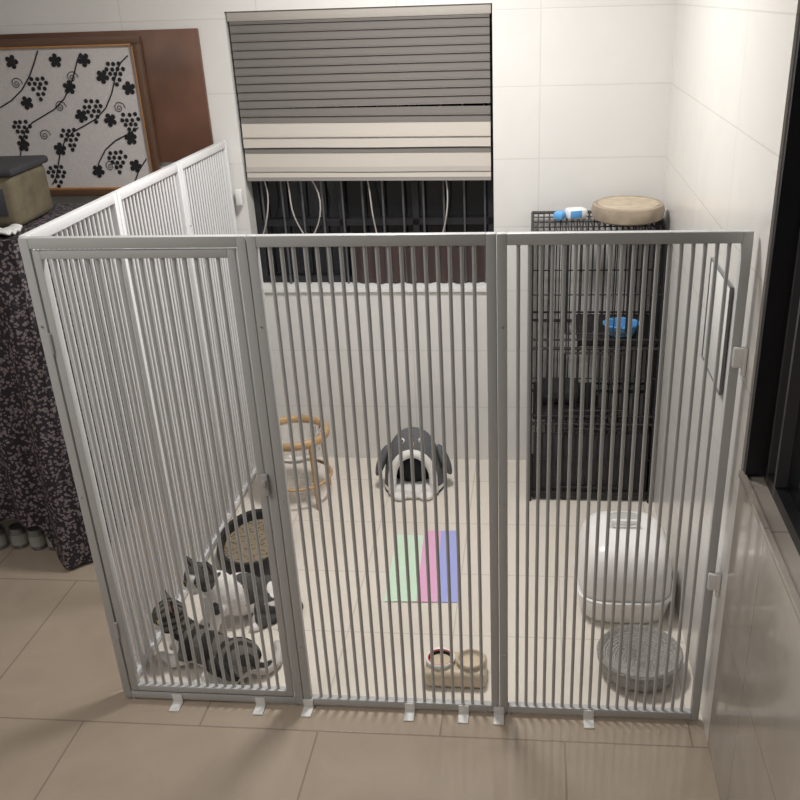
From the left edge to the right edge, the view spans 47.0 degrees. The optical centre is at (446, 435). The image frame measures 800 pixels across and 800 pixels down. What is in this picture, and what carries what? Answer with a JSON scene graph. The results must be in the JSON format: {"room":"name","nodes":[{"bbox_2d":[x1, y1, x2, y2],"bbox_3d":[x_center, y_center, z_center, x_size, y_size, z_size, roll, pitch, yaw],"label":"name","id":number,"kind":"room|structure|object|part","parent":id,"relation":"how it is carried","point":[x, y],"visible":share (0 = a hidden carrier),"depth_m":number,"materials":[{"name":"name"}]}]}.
{"room":"cat room","nodes":[
{"label":"cat room","id":0,"kind":"room"},
{"bbox_2d":[0,0,676,459],"bbox_3d":[-1.002,-1.194,4.303,4.348,2.800,0.200,1,26,5],"label":"wall","id":1,"kind":"structure","parent":0,"point":[581,88],"depth_m":4.05,"materials":[{"name":"white tile"}]},
{"bbox_2d":[0,28,213,161],"bbox_3d":[-1.943,-1.503,4.123,1.780,0.550,0.020,1,26,5],"label":"panel board","id":2,"kind":"object","parent":1,"relation":"attached to","point":[173,62],"visible":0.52,"depth_m":4.02,"materials":[{"name":"brown wood"}]},
{"bbox_2d":[0,35,161,196],"bbox_3d":[-1.964,-1.414,4.124,1.320,0.670,0.030,1,26,5],"label":"painting","id":3,"kind":"object","parent":2,"relation":"attached to","point":[82,104],"visible":0.91,"depth_m":4.08,"materials":[{"name":"fabric"}]},
{"bbox_2d":[226,3,490,233],"bbox_3d":[-0.363,-1.361,4.077,1.129,0.982,0.046,1,26,5],"label":"window blind","id":4,"kind":"object","parent":1,"relation":"attached to","point":[326,58],"visible":1,"depth_m":4.00,"materials":[{"name":"grey fabric"}]},
{"bbox_2d":[251,3,493,283],"bbox_3d":[-0.352,-1.289,4.195,1.139,1.215,0.055,1,26,5],"label":"frame","id":5,"kind":"object","parent":1,"relation":"attached to","point":[416,220],"visible":0.2,"depth_m":4.32,"materials":[{"name":"grey metal"}]},
{"bbox_2d":[262,103,488,274],"bbox_3d":[-0.349,-1.303,4.224,1.139,1.215,0.010,1,26,5],"label":"pane","id":6,"kind":"object","parent":5,"relation":"in","point":[474,189],"visible":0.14,"depth_m":4.33,"materials":[{"name":"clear glass"}]},
{"bbox_2d":[263,281,485,291],"bbox_3d":[-0.338,-0.719,4.420,1.139,0.016,0.142,1,26,5],"label":"sill","id":7,"kind":"structure","parent":1,"relation":"attached to","point":[481,286],"depth_m":4.38,"materials":[{"name":"white plastic"}]},
{"bbox_2d":[350,245,484,282],"bbox_3d":[-0.130,-0.815,4.370,0.660,0.176,0.036,1,26,5],"label":"cafe curtain","id":8,"kind":"object","parent":1,"relation":"hanging from","point":[480,249],"visible":0.64,"depth_m":4.37,"materials":[{"name":"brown fabric"}]},
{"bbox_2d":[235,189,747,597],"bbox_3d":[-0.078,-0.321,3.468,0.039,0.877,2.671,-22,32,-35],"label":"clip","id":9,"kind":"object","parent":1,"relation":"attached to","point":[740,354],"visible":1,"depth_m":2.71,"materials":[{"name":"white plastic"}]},
{"bbox_2d":[0,455,719,799],"bbox_3d":[-1.225,1.354,2.247,4.348,0.001,5.935,1,26,5],"label":"floor","id":10,"kind":"structure","parent":0,"point":[69,729],"depth_m":3.09,"materials":[{"name":"beige tile"}]},
{"bbox_2d":[0,522,54,550],"bbox_3d":[-1.906,0.448,4.067,0.423,0.100,0.092,1,26,5],"label":"shoes","id":11,"kind":"object","parent":10,"relation":"on","point":[21,537],"visible":0.62,"depth_m":4.04,"materials":[{"name":"grey fabric"}]},
{"bbox_2d":[0,203,148,568],"bbox_3d":[-2.030,-0.206,3.931,1.117,1.405,0.698,1,26,5],"label":"tablecloth","id":12,"kind":"object","parent":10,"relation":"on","point":[38,488],"visible":0.32,"depth_m":3.67,"materials":[{"name":"black fabric"}]},
{"bbox_2d":[0,224,22,235],"bbox_3d":[-1.708,-0.750,3.373,0.253,0.031,0.122,1,26,5],"label":"cloth","id":13,"kind":"object","parent":12,"relation":"on","point":[12,229],"visible":1,"depth_m":3.37,"materials":[{"name":"white fabric"}]},
{"bbox_2d":[0,155,52,227],"bbox_3d":[-1.816,-0.946,3.573,0.440,0.223,0.340,-1,26,2],"label":"storage box","id":14,"kind":"object","parent":12,"relation":"on","point":[25,196],"visible":0.94,"depth_m":3.50,"materials":[{"name":"grey fabric"}]},
{"bbox_2d":[19,193,188,676],"bbox_3d":[-1.104,0.049,3.107,0.026,1.600,0.598,1,26,5],"label":"fence panel","id":15,"kind":"object","parent":10,"relation":"on","point":[109,201],"visible":0.53,"depth_m":3.08,"materials":[{"name":"white paint"}]},
{"bbox_2d":[18,234,303,705],"bbox_3d":[-0.820,0.195,2.783,0.628,1.600,0.050,1,26,5],"label":"fence panel","id":16,"kind":"object","parent":10,"relation":"on","point":[162,247],"visible":0.98,"depth_m":2.72,"materials":[{"name":"white metal"}]},
{"bbox_3d":[-0.819,0.190,2.794,0.628,1.600,0.026,1,26,5],"label":"frame","id":17,"kind":"part","parent":16,"relation":"part of","materials":[{"name":"grey paint"}]},
{"bbox_3d":[-0.819,0.191,2.781,0.585,1.520,0.050,1,26,5],"label":"gate frame","id":18,"kind":"part","parent":16,"relation":"part of","materials":[{"name":"grey paint"}]},
{"bbox_2d":[111,163,232,561],"bbox_3d":[-1.053,-0.211,3.646,0.026,1.600,0.598,1,26,5],"label":"fence panel","id":19,"kind":"object","parent":10,"relation":"on","point":[163,175],"visible":0.62,"depth_m":3.60,"materials":[{"name":"white paint"}]},
{"bbox_2d":[146,590,281,684],"bbox_3d":[-0.840,0.709,3.235,0.490,0.283,0.266,0,26,5],"label":"tabby cat","id":20,"kind":"object","parent":10,"relation":"on","point":[277,647],"visible":0.55,"depth_m":3.22},
{"bbox_2d":[174,140,256,508],"bbox_3d":[-1.001,-0.471,4.184,0.026,1.600,0.598,1,26,5],"label":"fence panel","id":21,"kind":"object","parent":10,"relation":"on","point":[205,173],"visible":0.56,"depth_m":4.08,"materials":[{"name":"white paint"}]},
{"bbox_2d":[178,556,303,631],"bbox_3d":[-0.788,0.559,3.486,0.452,0.332,0.258,-8,26,-13],"label":"cat","id":22,"kind":"object","parent":10,"relation":"on","point":[268,581],"visible":0.48,"depth_m":3.45},
{"bbox_2d":[216,509,270,576],"bbox_3d":[-0.827,0.470,3.957,0.319,0.090,0.484,-3,26,-2],"label":"bed","id":23,"kind":"object","parent":10,"relation":"on","point":[259,516],"visible":0.39,"depth_m":3.92,"materials":[{"name":"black fabric"}]},
{"bbox_2d":[279,415,332,509],"bbox_3d":[-0.711,0.133,4.340,0.340,0.360,0.340,1,26,5],"label":"stand","id":24,"kind":"object","parent":10,"relation":"on","point":[294,418],"visible":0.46,"depth_m":4.33,"materials":[{"name":"brown wood"}]},
{"bbox_2d":[280,417,321,463],"bbox_3d":[-0.714,0.045,4.298,0.296,0.154,0.296,1,26,5],"label":"clear bowl","id":25,"kind":"object","parent":24,"relation":"on","point":[283,420],"depth_m":4.36,"materials":[{"name":"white plastic"}]},
{"bbox_2d":[246,232,499,713],"bbox_3d":[-0.177,0.197,2.733,0.658,1.600,0.026,1,26,5],"label":"fence panel","id":26,"kind":"object","parent":10,"relation":"on","point":[461,239],"depth_m":2.66,"materials":[{"name":"white metal"}]},
{"bbox_2d":[169,694,593,728],"bbox_3d":[-0.230,0.916,3.047,1.424,0.036,0.050,1,26,5],"label":"bracket","id":27,"kind":"object","parent":10,"relation":"on","point":[588,715],"visible":1,"depth_m":3.05,"materials":[{"name":"white plastic"}]},
{"bbox_2d":[375,427,451,500],"bbox_3d":[-0.160,0.122,4.403,0.313,0.310,0.323,-20,31,-33],"label":"bed","id":28,"kind":"object","parent":10,"relation":"on","point":[415,430],"visible":0.58,"depth_m":4.35,"materials":[{"name":"white fabric"}]},
{"bbox_3d":[-0.163,0.169,4.331,0.238,0.229,0.048,-1,26,2],"label":"opening trim","id":29,"kind":"part","parent":28,"relation":"part of","materials":[{"name":"white"}]},
{"bbox_2d":[385,478,443,498],"bbox_3d":[-0.157,0.223,4.465,0.292,0.055,0.292,-1,26,2],"label":"cushion","id":30,"kind":"object","parent":28,"relation":"on","point":[407,481],"depth_m":4.36,"materials":[{"name":"white fabric"}]},
{"bbox_2d":[384,530,457,602],"bbox_3d":[-0.088,0.541,3.851,0.309,0.006,0.540,1,26,5],"label":"play mat","id":31,"kind":"object","parent":10,"relation":"on","point":[452,533],"visible":0.55,"depth_m":3.81,"materials":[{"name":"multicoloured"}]},
{"bbox_2d":[425,647,486,687],"bbox_3d":[0.031,0.807,3.192,0.215,0.089,0.130,1,26,5],"label":"pet feeder","id":32,"kind":"object","parent":10,"relation":"on","point":[446,652],"visible":0.66,"depth_m":3.15,"materials":[{"name":"white plastic"}]},
{"bbox_2d":[530,210,669,503],"bbox_3d":[0.660,-0.343,4.180,0.564,1.272,0.405,1,26,5],"label":"cage","id":33,"kind":"object","parent":10,"relation":"on","point":[659,225],"visible":0.63,"depth_m":4.14,"materials":[{"name":"black metal"}]},
{"bbox_2d":[537,377,579,402],"bbox_3d":[0.623,-0.036,4.348,0.400,0.455,0.240,1,26,5],"label":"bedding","id":34,"kind":"object","parent":33,"relation":"on","point":[556,381],"depth_m":4.20,"materials":[{"name":"grey fabric"}]},
{"bbox_2d":[553,206,587,219],"bbox_3d":[0.525,-0.949,3.929,0.148,0.045,0.071,-7,26,-10],"label":"package","id":35,"kind":"object","parent":33,"relation":"on","point":[571,213],"visible":1,"depth_m":3.90,"materials":[{"name":"white plastic"}]},
{"bbox_2d":[603,317,638,336],"bbox_3d":[0.760,-0.468,3.992,0.165,0.052,0.150,1,26,5],"label":"bowl","id":36,"kind":"object","parent":33,"relation":"on","point":[612,326],"depth_m":3.97,"materials":[{"name":"blue plastic"}]},
{"bbox_2d":[591,195,664,225],"bbox_3d":[0.764,-0.947,3.872,0.307,0.074,0.330,1,26,5],"label":"pet bed","id":37,"kind":"object","parent":33,"relation":"on","point":[622,210],"visible":1,"depth_m":3.78,"materials":[{"name":"beige fabric"}]},
{"bbox_2d":[574,511,672,623],"bbox_3d":[0.680,0.476,3.533,0.371,0.353,0.412,1,26,5],"label":"box","id":38,"kind":"object","parent":10,"relation":"on","point":[603,514],"visible":0.62,"depth_m":3.39,"materials":[{"name":"white plastic"}]},
{"bbox_2d":[574,556,672,623],"bbox_3d":[0.684,0.583,3.584,0.371,0.115,0.412,1,26,5],"label":"tray","id":39,"kind":"object","parent":38,"relation":"on","point":[589,599],"depth_m":3.41,"materials":[{"name":"white plastic"}]},
{"bbox_2d":[497,230,753,721],"bbox_3d":[0.473,0.204,2.672,0.643,1.600,0.026,1,26,5],"label":"fence panel","id":40,"kind":"object","parent":10,"relation":"on","point":[705,237],"visible":1,"depth_m":2.59,"materials":[{"name":"grey paint"}]},
{"bbox_2d":[597,624,683,691],"bbox_3d":[0.670,0.784,3.195,0.295,0.092,0.295,1,26,5],"label":"pet bed","id":41,"kind":"object","parent":10,"relation":"on","point":[626,629],"visible":0.59,"depth_m":3.19,"materials":[{"name":"grey fabric"}]},
{"bbox_2d":[653,0,799,799],"bbox_3d":[0.790,0.137,1.402,0.204,2.800,5.835,1,26,5],"label":"wall","id":42,"kind":"structure","parent":0,"point":[733,60],"depth_m":2.55,"materials":[{"name":"white tile"}]},
{"bbox_2d":[701,257,732,394],"bbox_3d":[0.821,-0.338,2.795,0.009,0.332,0.326,1,26,5],"label":"framed notice","id":43,"kind":"object","parent":42,"relation":"attached to","point":[720,274],"visible":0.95,"depth_m":2.76,"materials":[{"name":"white"}]},
{"bbox_2d":[743,14,799,555],"bbox_3d":[0.693,0.257,0.389,0.184,1.534,3.898,1,26,5],"label":"frame","id":44,"kind":"object","parent":42,"relation":"attached to","point":[776,389],"visible":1,"depth_m":2.24,"materials":[{"name":"grey metal"}]},
{"bbox_2d":[787,403,799,512],"bbox_3d":[0.681,0.261,0.377,0.005,1.530,3.870,1,26,5],"label":"pane","id":45,"kind":"object","parent":44,"relation":"in","point":[793,486],"visible":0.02,"depth_m":2.25,"materials":[{"name":"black glass"}]}
]}

